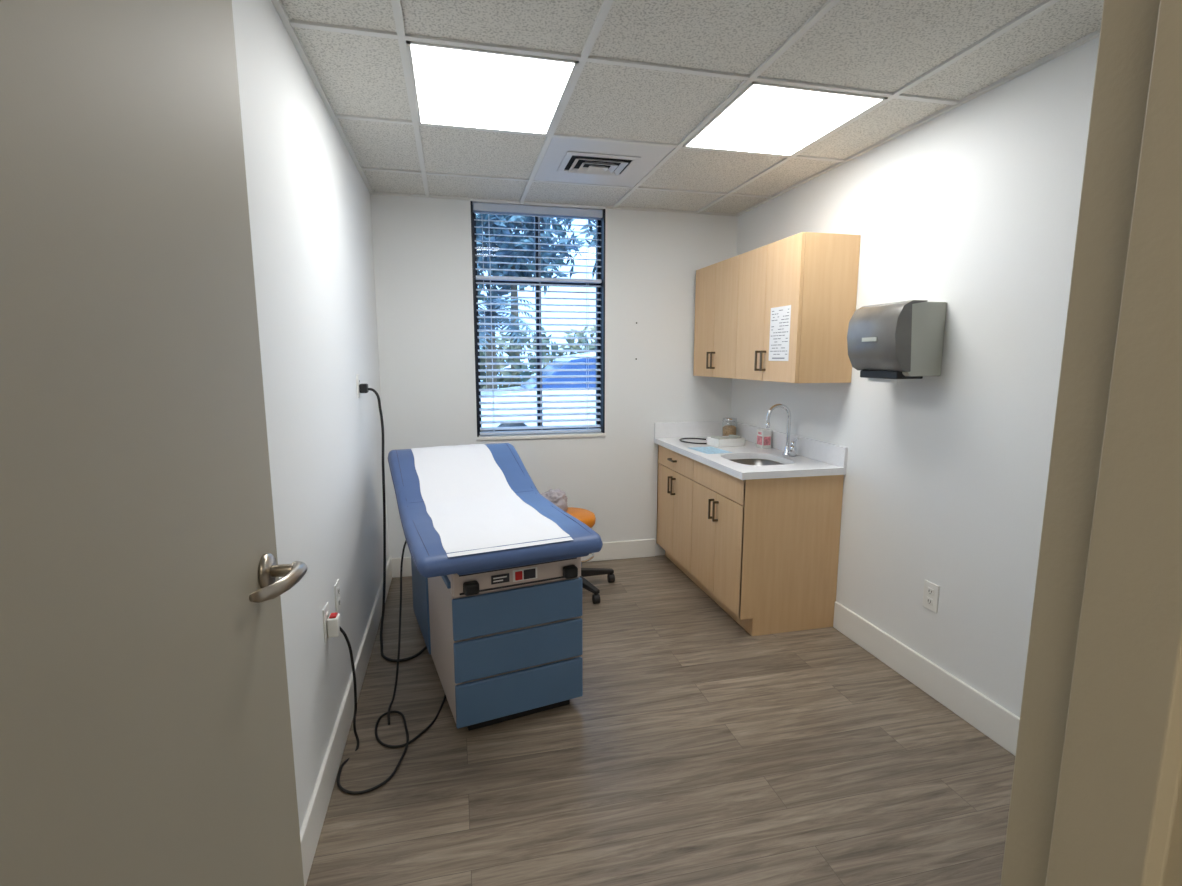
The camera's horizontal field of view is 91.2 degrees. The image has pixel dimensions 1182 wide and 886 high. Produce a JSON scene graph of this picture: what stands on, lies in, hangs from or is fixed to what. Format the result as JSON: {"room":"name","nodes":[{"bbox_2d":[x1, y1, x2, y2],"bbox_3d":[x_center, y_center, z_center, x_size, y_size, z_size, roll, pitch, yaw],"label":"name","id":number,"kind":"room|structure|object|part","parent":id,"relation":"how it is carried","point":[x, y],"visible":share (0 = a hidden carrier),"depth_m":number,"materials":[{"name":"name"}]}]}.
{"room":"examination room","nodes":[
{"label":"examination room","id":0,"kind":"room"},
{"bbox_2d":[232,0,388,829],"bbox_3d":[-0.993,-0.059,1.965,0.120,2.445,3.855,-2,9,-13],"label":"wall","id":1,"kind":"structure","parent":0,"point":[309,203],"depth_m":1.90,"materials":[{"name":"white paint"}]},
{"bbox_2d":[322,602,329,643],"bbox_3d":[-0.913,0.621,2.003,0.009,0.120,0.075,-2,9,-13],"label":"wall outlet","id":2,"kind":"object","parent":1,"relation":"attached to","point":[325,611],"visible":0.66,"depth_m":1.98,"materials":[{"name":"white plastic"}]},
{"bbox_2d":[327,613,340,636],"bbox_3d":[-0.891,0.629,2.009,0.035,0.071,0.050,-2,9,-13],"label":"plug adapter","id":3,"kind":"object","parent":2,"relation":"attached to","point":[334,619],"visible":0.94,"depth_m":1.99,"materials":[{"name":"white plastic"}]},
{"bbox_2d":[334,579,340,612],"bbox_3d":[-0.958,0.583,2.194,0.009,0.115,0.070,-2,9,-13],"label":"wall outlet","id":4,"kind":"object","parent":1,"relation":"attached to","point":[337,585],"visible":0.96,"depth_m":2.18,"materials":[{"name":"white plastic"}]},
{"bbox_2d":[300,556,391,885],"bbox_3d":[-0.929,1.075,2.151,0.014,0.148,3.545,-2,9,-13],"label":"baseboard","id":5,"kind":"structure","parent":1,"relation":"attached to","point":[312,825],"depth_m":2.03,"materials":[{"name":"white paint"}]},
{"bbox_2d":[356,374,360,397],"bbox_3d":[-1.137,-0.280,2.835,0.009,0.115,0.070,-2,9,-13],"label":"wall outlet","id":6,"kind":"object","parent":1,"relation":"attached to","point":[357,375],"visible":0.88,"depth_m":2.81,"materials":[{"name":"white plastic"}]},
{"bbox_2d":[370,194,737,558],"bbox_3d":[-0.172,-0.363,4.038,2.436,2.445,0.150,-2,9,-13],"label":"wall","id":7,"kind":"structure","parent":0,"point":[422,247],"depth_m":3.96,"materials":[{"name":"white paint"}]},
{"bbox_2d":[391,539,654,577],"bbox_3d":[-0.426,0.802,4.063,1.847,0.133,0.014,-2,9,-13],"label":"baseboard","id":8,"kind":"structure","parent":7,"relation":"attached to","point":[646,547],"depth_m":4.20,"materials":[{"name":"white paint"}]},
{"bbox_2d":[470,201,604,436],"bbox_3d":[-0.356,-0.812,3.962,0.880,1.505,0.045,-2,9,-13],"label":"frame","id":9,"kind":"object","parent":7,"relation":"attached to","point":[598,222],"visible":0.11,"depth_m":3.94,"materials":[{"name":"black metal"}]},
{"bbox_2d":[473,202,602,434],"bbox_3d":[-0.341,-0.805,3.895,0.848,1.488,0.064,-2,9,-13],"label":"window blind","id":10,"kind":"object","parent":7,"relation":"attached to","point":[480,208],"visible":1,"depth_m":3.89,"materials":[{"name":"white plastic"}]},
{"bbox_3d":[-0.693,-0.921,3.764,0.005,1.130,0.005,-2,9,-13],"label":"lift cord","id":11,"kind":"part","parent":10,"relation":"part of","materials":[{"name":"white fabric"}]},
{"bbox_3d":[-0.664,-0.780,3.853,0.002,1.435,0.002,-2,9,-13],"label":"ladder cord","id":12,"kind":"part","parent":10,"relation":"part of","materials":[{"name":"white fabric"}]},
{"bbox_3d":[-0.652,-0.773,3.803,0.002,1.435,0.002,-2,9,-13],"label":"ladder cord","id":13,"kind":"part","parent":10,"relation":"part of","materials":[{"name":"white fabric"}]},
{"bbox_3d":[-0.347,-0.791,3.926,0.002,1.435,0.002,-2,9,-13],"label":"ladder cord","id":14,"kind":"part","parent":10,"relation":"part of","materials":[{"name":"white fabric"}]},
{"bbox_3d":[-0.336,-0.784,3.876,0.002,1.435,0.002,-2,9,-13],"label":"ladder cord","id":15,"kind":"part","parent":10,"relation":"part of","materials":[{"name":"white fabric"}]},
{"bbox_3d":[-0.031,-0.802,3.999,0.002,1.435,0.002,-2,9,-13],"label":"ladder cord","id":16,"kind":"part","parent":10,"relation":"part of","materials":[{"name":"white fabric"}]},
{"bbox_2d":[476,432,605,440],"bbox_3d":[-0.340,-0.049,4.004,0.890,0.024,0.097,-2,9,-13],"label":"sill","id":17,"kind":"structure","parent":7,"relation":"attached to","point":[571,434],"depth_m":3.97,"materials":[{"name":"white paint"}]},
{"bbox_2d":[306,555,1014,885],"bbox_3d":[0.251,1.158,2.438,2.676,0.100,3.855,-2,9,-13],"label":"floor","id":18,"kind":"structure","parent":0,"point":[696,749],"depth_m":2.05,"materials":[{"name":"laminate"}]},
{"bbox_2d":[337,627,445,794],"bbox_3d":[-0.767,0.881,2.203,0.249,0.539,0.611,1,8,7],"label":"power cord","id":19,"kind":"object","parent":18,"relation":"on","point":[408,742],"visible":0.98,"depth_m":2.12,"materials":[{"name":"black rubber"}]},
{"bbox_2d":[359,384,426,661],"bbox_3d":[-1.004,0.383,2.818,0.355,1.326,0.195,4,9,25],"label":"power cord","id":20,"kind":"object","parent":18,"relation":"on","point":[363,388],"visible":0.97,"depth_m":2.89,"materials":[{"name":"black rubber"}]},
{"bbox_2d":[387,540,406,724],"bbox_3d":[-0.869,0.789,2.611,0.030,0.588,0.706,-1,8,-9],"label":"power cord","id":21,"kind":"object","parent":18,"relation":"on","point":[402,556],"visible":0.92,"depth_m":2.65,"materials":[{"name":"black rubber"}]},
{"bbox_2d":[388,443,602,730],"bbox_3d":[-0.534,0.575,2.731,0.737,0.970,1.458,-4,9,-24],"label":"exam table","id":22,"kind":"object","parent":18,"relation":"on","point":[496,564],"visible":1,"depth_m":2.29,"materials":[{"name":"blue leather"}]},
{"bbox_3d":[-0.517,0.441,2.764,0.544,0.025,1.120,-4,9,-24],"label":"rail","id":23,"kind":"part","parent":22,"relation":"part of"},
{"bbox_3d":[-0.442,0.535,2.136,0.056,0.045,0.040,-4,9,-24],"label":"stirrup knob","id":24,"kind":"part","parent":22,"relation":"part of","materials":[{"name":"black plastic"}]},
{"bbox_2d":[493,576,506,581],"bbox_3d":[-0.344,0.515,2.193,0.053,0.017,0.001,-4,9,-24],"label":"print","id":25,"kind":"object","parent":22,"relation":"on","point":[503,576],"depth_m":2.19},
{"bbox_3d":[-0.404,0.774,2.561,0.520,0.525,0.588,-4,9,-24],"label":"drawer","id":26,"kind":"part","parent":22,"relation":"part of","materials":[{"name":"blue metal"}]},
{"bbox_3d":[-0.276,0.643,2.258,0.524,0.161,0.018,-4,9,-24],"label":"drawer","id":27,"kind":"part","parent":22,"relation":"part of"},
{"bbox_3d":[-0.274,0.507,2.235,0.512,0.096,0.012,-4,9,-24],"label":"control panel","id":28,"kind":"part","parent":22,"relation":"part of","materials":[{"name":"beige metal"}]},
{"bbox_3d":[-0.276,0.814,2.283,0.524,0.159,0.018,-4,9,-24],"label":"drawer","id":29,"kind":"part","parent":22,"relation":"part of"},
{"bbox_2d":[515,571,521,580],"bbox_3d":[-0.277,0.510,2.223,0.028,0.034,0.007,-4,9,-24],"label":"rocker switch","id":30,"kind":"object","parent":22,"relation":"attached to","point":[518,575],"depth_m":2.22,"materials":[{"name":"red plastic"}]},
{"bbox_3d":[-0.276,0.989,2.309,0.524,0.172,0.018,-4,9,-24],"label":"drawer","id":31,"kind":"part","parent":22,"relation":"part of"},
{"bbox_2d":[513,567,536,581],"bbox_3d":[-0.254,0.507,2.237,0.098,0.046,0.004,-4,9,-24],"label":"switch plate","id":32,"kind":"object","parent":22,"relation":"attached to","point":[520,574],"depth_m":2.23,"materials":[{"name":"white plastic"}]},
{"bbox_2d":[524,568,535,578],"bbox_3d":[-0.238,0.507,2.242,0.048,0.038,0.005,-4,9,-24],"label":"socket","id":33,"kind":"object","parent":22,"relation":"attached to","point":[529,573],"depth_m":2.24,"materials":[{"name":"grey plastic"}]},
{"bbox_3d":[-0.082,0.511,2.298,0.056,0.045,0.040,-4,9,-24],"label":"stirrup knob","id":34,"kind":"part","parent":22,"relation":"part of","materials":[{"name":"black plastic"}]},
{"bbox_2d":[566,507,614,603],"bbox_3d":[-0.131,0.678,3.670,0.589,0.492,0.614,-2,9,-13],"label":"stool","id":35,"kind":"object","parent":18,"relation":"on","point":[587,517],"visible":0.23,"depth_m":3.60,"materials":[{"name":"orange leather"}]},
{"bbox_2d":[541,489,567,511],"bbox_3d":[-0.248,0.358,3.622,0.216,0.153,0.232,-2,9,-13],"label":"crumpled cloth","id":36,"kind":"object","parent":35,"relation":"on","point":[557,497],"visible":0.48,"depth_m":3.56,"materials":[{"name":"white fabric"}]},
{"bbox_3d":[-0.147,0.475,3.627,0.356,0.077,0.356,-2,9,-13],"label":"seat","id":37,"kind":"part","parent":35,"relation":"part of","materials":[{"name":"orange plastic"}]},
{"bbox_3d":[-0.048,0.850,3.549,0.059,0.062,0.290,-6,10,-37],"label":"leg","id":38,"kind":"part","parent":35,"relation":"part of","materials":[{"name":"black plastic"}]},
{"bbox_3d":[0.008,0.823,3.733,0.290,0.062,0.059,-3,9,-19],"label":"leg","id":39,"kind":"part","parent":35,"relation":"part of","materials":[{"name":"black plastic"}]},
{"bbox_2d":[656,445,843,635],"bbox_3d":[0.889,0.501,3.658,0.595,0.846,1.300,-2,9,-13],"label":"base cabinet","id":40,"kind":"object","parent":18,"relation":"on","point":[766,551],"visible":0.98,"depth_m":3.07,"materials":[{"name":"brown wood"}]},
{"bbox_3d":[0.758,0.410,4.279,0.563,0.846,0.018,-2,9,-13],"label":"panel","id":41,"kind":"part","parent":40,"relation":"part of","materials":[{"name":"brown wood"}]},
{"bbox_3d":[0.527,0.462,4.075,0.018,0.597,0.316,-2,9,-13],"label":"door panel","id":42,"kind":"part","parent":40,"relation":"part of","materials":[{"name":"brown wood"}]},
{"bbox_3d":[0.533,0.282,3.913,0.032,0.115,0.012,-2,9,-13],"label":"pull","id":43,"kind":"part","parent":40,"relation":"part of","materials":[{"name":"brown metal"}]},
{"bbox_3d":[0.546,0.290,3.860,0.032,0.115,0.012,-2,9,-13],"label":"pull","id":44,"kind":"part","parent":40,"relation":"part of","materials":[{"name":"brown metal"}]},
{"bbox_3d":[0.564,0.120,3.868,0.018,0.129,0.636,-2,9,-13],"label":"drawer","id":45,"kind":"part","parent":40,"relation":"part of","materials":[{"name":"brown wood"}]},
{"bbox_3d":[0.601,0.507,3.767,0.018,0.597,0.316,-2,9,-13],"label":"door panel","id":46,"kind":"part","parent":40,"relation":"part of","materials":[{"name":"brown wood"}]},
{"bbox_3d":[0.675,0.553,3.454,0.018,0.597,0.326,-2,9,-13],"label":"door panel","id":47,"kind":"part","parent":40,"relation":"part of","materials":[{"name":"brown wood"}]},
{"bbox_3d":[0.682,0.374,3.287,0.032,0.115,0.012,-2,9,-13],"label":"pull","id":48,"kind":"part","parent":40,"relation":"part of","materials":[{"name":"brown metal"}]},
{"bbox_3d":[0.695,0.382,3.233,0.032,0.115,0.012,-2,9,-13],"label":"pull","id":49,"kind":"part","parent":40,"relation":"part of","materials":[{"name":"brown metal"}]},
{"bbox_3d":[0.712,0.212,3.242,0.018,0.129,0.656,-2,9,-13],"label":"drawer","id":50,"kind":"part","parent":40,"relation":"part of","materials":[{"name":"brown wood"}]},
{"bbox_3d":[0.750,0.599,3.136,0.018,0.597,0.326,-2,9,-13],"label":"door panel","id":51,"kind":"part","parent":40,"relation":"part of","materials":[{"name":"brown wood"}]},
{"bbox_2d":[654,421,847,479],"bbox_3d":[0.892,0.010,3.582,0.595,0.144,1.320,-2,9,-13],"label":"countertop","id":52,"kind":"structure","parent":40,"relation":"on","point":[813,457],"depth_m":3.40,"materials":[{"name":"white stone"}]},
{"bbox_2d":[679,438,706,443],"bbox_3d":[0.754,-0.016,3.962,0.281,0.013,0.268,-2,9,-13],"label":"stethoscope","id":53,"kind":"object","parent":52,"relation":"on","point":[681,438],"visible":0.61,"depth_m":3.95,"materials":[{"name":"black rubber"}]},
{"bbox_2d":[689,446,731,453],"bbox_3d":[0.734,0.044,3.590,0.170,0.002,0.250,-3,9,-19],"label":"instruction sheet","id":54,"kind":"object","parent":52,"relation":"on","point":[708,450],"visible":1,"depth_m":3.57,"materials":[{"name":"blue paper"}]},
{"bbox_2d":[707,435,744,446],"bbox_3d":[0.884,-0.016,3.799,0.200,0.060,0.140,-3,9,-22],"label":"tray","id":55,"kind":"object","parent":52,"relation":"on","point":[731,440],"visible":1,"depth_m":3.75,"materials":[{"name":"white plastic"}]},
{"bbox_2d":[723,417,736,435],"bbox_3d":[0.981,-0.106,4.100,0.104,0.150,0.104,-2,9,-13],"label":"glass jar","id":56,"kind":"object","parent":52,"relation":"on","point":[728,430],"visible":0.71,"depth_m":4.06,"materials":[{"name":"clear glass"}]},
{"bbox_3d":[0.981,-0.167,4.091,0.100,0.025,0.100,-2,9,-13],"label":"lid","id":57,"kind":"part","parent":56,"relation":"part of","materials":[{"name":"silver metal"}]},
{"bbox_2d":[731,459,784,464],"bbox_3d":[0.940,0.197,3.304,0.356,0.141,0.416,-2,9,-13],"label":"sink basin","id":58,"kind":"object","parent":52,"relation":"in","point":[741,461],"visible":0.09,"depth_m":3.48,"materials":[{"name":"silver metal"}]},
{"bbox_2d":[756,429,771,447],"bbox_3d":[1.103,-0.028,3.693,0.061,0.115,0.081,-2,9,-13],"label":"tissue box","id":59,"kind":"object","parent":52,"relation":"on","point":[763,435],"visible":1,"depth_m":3.66,"materials":[{"name":"white cardboard"}]},
{"bbox_2d":[757,432,770,444],"bbox_3d":[1.089,-0.028,3.674,0.091,0.080,0.039,7,11,40],"label":"print","id":60,"kind":"object","parent":59,"relation":"attached to","point":[763,438],"depth_m":3.66},
{"bbox_2d":[765,404,798,456],"bbox_3d":[1.109,-0.073,3.349,0.178,0.304,0.131,-2,9,-13],"label":"sink faucet","id":61,"kind":"object","parent":52,"relation":"on","point":[789,450],"visible":1,"depth_m":3.36,"materials":[{"name":"silver metal"}]},
{"bbox_3d":[1.051,0.591,3.045,0.563,0.846,0.018,-2,9,-13],"label":"panel","id":62,"kind":"part","parent":40,"relation":"part of","materials":[{"name":"brown wood"}]},
{"bbox_2d":[281,0,1103,213],"bbox_3d":[0.251,-1.360,2.069,2.676,0.100,3.855,-2,9,-13],"label":"ceiling","id":63,"kind":"structure","parent":0,"point":[880,45],"depth_m":1.99,"materials":[{"name":"tile"}]},
{"bbox_2d":[406,40,578,134],"bbox_3d":[-0.386,-1.323,2.201,0.554,0.012,0.662,-2,9,-13],"label":"bezel","id":64,"kind":"object","parent":63,"relation":"attached to","point":[409,43],"visible":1,"depth_m":1.95,"materials":[{"name":"white metal"}]},
{"bbox_2d":[411,44,573,133],"bbox_3d":[-0.386,-1.322,2.201,0.530,0.006,0.638,-2,9,-13],"label":"diffuser","id":65,"kind":"object","parent":64,"relation":"attached to","point":[455,87],"visible":1,"depth_m":2.14,"materials":[{"name":"white plastic"}]},
{"bbox_2d":[534,137,673,186],"bbox_3d":[0.038,-1.430,3.002,0.586,0.033,0.664,-2,9,-13],"label":"ceiling air vent","id":66,"kind":"object","parent":63,"relation":"in","point":[568,160],"depth_m":2.94,"materials":[{"name":"white metal"}]},
{"bbox_2d":[271,0,1100,215],"bbox_3d":[0.250,-1.305,2.082,2.436,0.012,3.545,-2,9,-13],"label":"grid","id":67,"kind":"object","parent":63,"relation":"attached to","point":[289,24],"depth_m":2.13,"materials":[{"name":"white metal"}]},
{"bbox_2d":[683,82,887,156],"bbox_3d":[0.784,-1.363,2.472,0.569,0.012,0.662,-2,9,-13],"label":"bezel","id":68,"kind":"object","parent":63,"relation":"attached to","point":[749,86],"visible":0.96,"depth_m":2.26,"materials":[{"name":"white metal"}]},
{"bbox_2d":[687,85,880,154],"bbox_3d":[0.784,-1.362,2.472,0.545,0.006,0.638,-2,9,-13],"label":"diffuser","id":69,"kind":"object","parent":68,"relation":"attached to","point":[765,119],"visible":1,"depth_m":2.42,"materials":[{"name":"white plastic"}]},
{"bbox_2d":[731,36,1099,717],"bbox_3d":[1.495,-0.143,2.542,0.120,2.445,3.855,-2,9,-13],"label":"wall","id":70,"kind":"structure","parent":0,"point":[973,208],"depth_m":2.32,"materials":[{"name":"white paint"}]},
{"bbox_2d":[693,232,860,382],"bbox_3d":[1.012,-0.751,3.478,0.355,0.725,1.270,-2,9,-13],"label":"upper cabinet","id":71,"kind":"object","parent":70,"relation":"attached to","point":[816,274],"visible":1,"depth_m":2.96,"materials":[{"name":"brown wood"}]},
{"bbox_3d":[0.770,-0.813,3.906,0.018,0.723,0.314,-2,9,-13],"label":"door panel","id":72,"kind":"part","parent":71,"relation":"part of","materials":[{"name":"brown wood"}]},
{"bbox_3d":[0.775,-0.544,3.811,0.032,0.110,0.012,-2,9,-13],"label":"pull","id":73,"kind":"part","parent":71,"relation":"part of","materials":[{"name":"brown metal"}]},
{"bbox_3d":[0.788,-0.536,3.757,0.032,0.110,0.012,-2,9,-13],"label":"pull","id":74,"kind":"part","parent":71,"relation":"part of","materials":[{"name":"brown metal"}]},
{"bbox_3d":[0.843,-0.768,3.600,0.018,0.723,0.314,-2,9,-13],"label":"door panel","id":75,"kind":"part","parent":71,"relation":"part of","materials":[{"name":"brown wood"}]},
{"bbox_3d":[0.915,-0.724,3.294,0.018,0.723,0.314,-2,9,-13],"label":"door panel","id":76,"kind":"part","parent":71,"relation":"part of","materials":[{"name":"brown wood"}]},
{"bbox_3d":[0.920,-0.455,3.199,0.032,0.110,0.012,-2,9,-13],"label":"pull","id":77,"kind":"part","parent":71,"relation":"part of","materials":[{"name":"brown metal"}]},
{"bbox_3d":[0.933,-0.447,3.145,0.032,0.110,0.012,-2,9,-13],"label":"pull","id":78,"kind":"part","parent":71,"relation":"part of","materials":[{"name":"brown metal"}]},
{"bbox_2d":[769,305,790,360],"bbox_3d":[0.977,-0.566,3.003,0.002,0.277,0.190,-2,9,-13],"label":"posted notice","id":79,"kind":"object","parent":71,"relation":"attached to","point":[780,317],"visible":1,"depth_m":3.00,"materials":[{"name":"white paper"}]},
{"bbox_3d":[0.988,-0.679,2.987,0.018,0.723,0.316,-2,9,-13],"label":"door panel","id":80,"kind":"part","parent":71,"relation":"part of","materials":[{"name":"brown wood"}]},
{"bbox_2d":[847,300,946,382],"bbox_3d":[1.307,-0.431,2.505,0.244,0.336,0.298,-2,9,-13],"label":"paper towel dispenser","id":81,"kind":"object","parent":70,"relation":"attached to","point":[887,342],"visible":1,"depth_m":2.39,"materials":[{"name":"grey plastic"}]},
{"bbox_3d":[1.191,-0.443,2.475,0.006,0.017,0.090,-2,9,-13],"label":"label plate","id":82,"kind":"part","parent":81,"relation":"part of","materials":[{"name":"grey plastic"}]},
{"bbox_2d":[833,601,1019,755],"bbox_3d":[1.579,1.087,2.068,0.014,0.148,2.235,-2,9,-13],"label":"baseboard","id":83,"kind":"structure","parent":70,"relation":"attached to","point":[993,720],"depth_m":2.48,"materials":[{"name":"white paint"}]},
{"bbox_2d":[922,580,939,612],"bbox_3d":[1.466,0.662,2.500,0.009,0.120,0.078,-2,9,-13],"label":"wall outlet","id":84,"kind":"object","parent":70,"relation":"attached to","point":[931,591],"visible":1,"depth_m":2.50,"materials":[{"name":"white plastic"}]},
{"bbox_2d":[926,597,932,604],"bbox_3d":[1.464,0.684,2.503,0.003,0.028,0.032,-2,9,-13],"label":"receptacle","id":85,"kind":"object","parent":84,"relation":"attached to","point":[929,600],"depth_m":2.50,"materials":[{"name":"white plastic"}]},
{"bbox_2d":[927,587,933,595],"bbox_3d":[1.464,0.640,2.497,0.003,0.028,0.032,-2,9,-13],"label":"receptacle","id":86,"kind":"object","parent":84,"relation":"attached to","point":[930,590],"depth_m":2.50,"materials":[{"name":"white plastic"}]},
{"bbox_3d":[-0.062,0.187,0.293,5.200,2.445,0.140,-2,9,-13],"label":"wall","id":87,"kind":"structure","parent":0,"visible":0},
{"bbox_2d":[1000,0,1181,885],"bbox_3d":[0.397,0.297,0.423,0.076,2.190,0.154,-2,9,-13],"label":"door frame","id":88,"kind":"structure","parent":87,"relation":"attached to","point":[1096,799],"depth_m":0.40,"materials":[{"name":"beige paint"}]},
{"label":"outside","id":89,"kind":"structure","parent":0,"visible":0},
{"bbox_3d":[-0.511,0.362,8.894,33.000,0.100,9.135,-2,9,-13],"label":"ground","id":90,"kind":"structure","parent":89,"visible":0},
{"bbox_2d":[481,352,595,426],"bbox_3d":[0.097,-0.704,9.886,4.814,1.722,1.880,-2,9,-13],"label":"parked car","id":91,"kind":"object","parent":90,"relation":"on","point":[558,360],"visible":0.05,"depth_m":8.89,"materials":[{"name":"white paint"}]},
{"bbox_3d":[0.479,-1.232,9.899,3.255,0.598,1.480,-2,9,-13],"label":"cabin glass","id":92,"kind":"part","parent":91,"relation":"part of","materials":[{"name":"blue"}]},
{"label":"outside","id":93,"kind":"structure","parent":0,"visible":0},
{"bbox_3d":[-3.472,-1.472,21.385,33.000,0.100,16.800,-2,9,-13],"label":"lawn","id":94,"kind":"structure","parent":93,"visible":0},
{"bbox_2d":[478,298,535,388],"bbox_3d":[-2.531,-2.045,14.182,2.707,3.124,2.724,-2,9,-13],"label":"palm tree","id":95,"kind":"object","parent":94,"relation":"on","point":[499,300],"visible":0.46,"depth_m":13.97,"materials":[{"name":"green plant"}]},
{"bbox_2d":[476,213,584,385],"bbox_3d":[-2.870,-5.388,21.077,5.579,7.738,4.130,-2,9,-13],"label":"tree","id":96,"kind":"object","parent":94,"relation":"on","point":[478,216],"visible":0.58,"depth_m":20.11,"materials":[{"name":"green plant"}]},
{"bbox_2d":[479,323,595,388],"bbox_3d":[-1.889,-2.271,16.986,14.847,2.758,2.062,-2,9,-13],"label":"hedge","id":97,"kind":"object","parent":94,"relation":"on","point":[503,340],"visible":0.1,"depth_m":16.71,"materials":[{"name":"green plant"}]},
{"bbox_2d":[578,220,595,278],"bbox_3d":[1.957,-5.538,21.974,4.795,7.774,4.134,-2,9,-13],"label":"tree","id":98,"kind":"object","parent":94,"relation":"on","point":[593,242],"visible":0.02,"depth_m":21.52,"materials":[{"name":"green plant"}]},
{"bbox_3d":[-0.531,0.328,0.208,0.039,2.190,0.154,-2,9,-13],"label":"door frame","id":99,"kind":"structure","parent":0,"visible":0},
{"bbox_2d":[0,0,303,885],"bbox_3d":[-0.590,0.273,0.751,0.045,2.118,0.914,-2,8,-11],"label":"slab","id":100,"kind":"object","parent":99,"relation":"attached to","point":[146,733],"visible":1,"depth_m":0.72,"materials":[{"name":"paint"}]},
{"bbox_2d":[258,553,275,587],"bbox_3d":[-0.632,0.252,1.136,0.013,0.072,0.072,-2,8,-10],"label":"rose","id":101,"kind":"object","parent":100,"relation":"attached to","point":[267,560],"visible":0.75,"depth_m":1.11,"materials":[{"name":"silver metal"}]},
{"bbox_2d":[270,564,292,576],"bbox_3d":[-0.611,0.251,1.140,0.056,0.024,0.024,-2,8,-11],"label":"spindle","id":102,"kind":"object","parent":100,"relation":"attached to","point":[281,570],"visible":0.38,"depth_m":1.13,"materials":[{"name":"silver metal"}]},
{"bbox_2d":[249,561,306,602],"bbox_3d":[-0.578,0.259,1.087,0.040,0.032,0.159,0,8,-2],"label":"lever","id":103,"kind":"object","parent":102,"relation":"attached to","point":[299,569],"visible":0.99,"depth_m":1.05,"materials":[{"name":"silver metal"}]}
]}

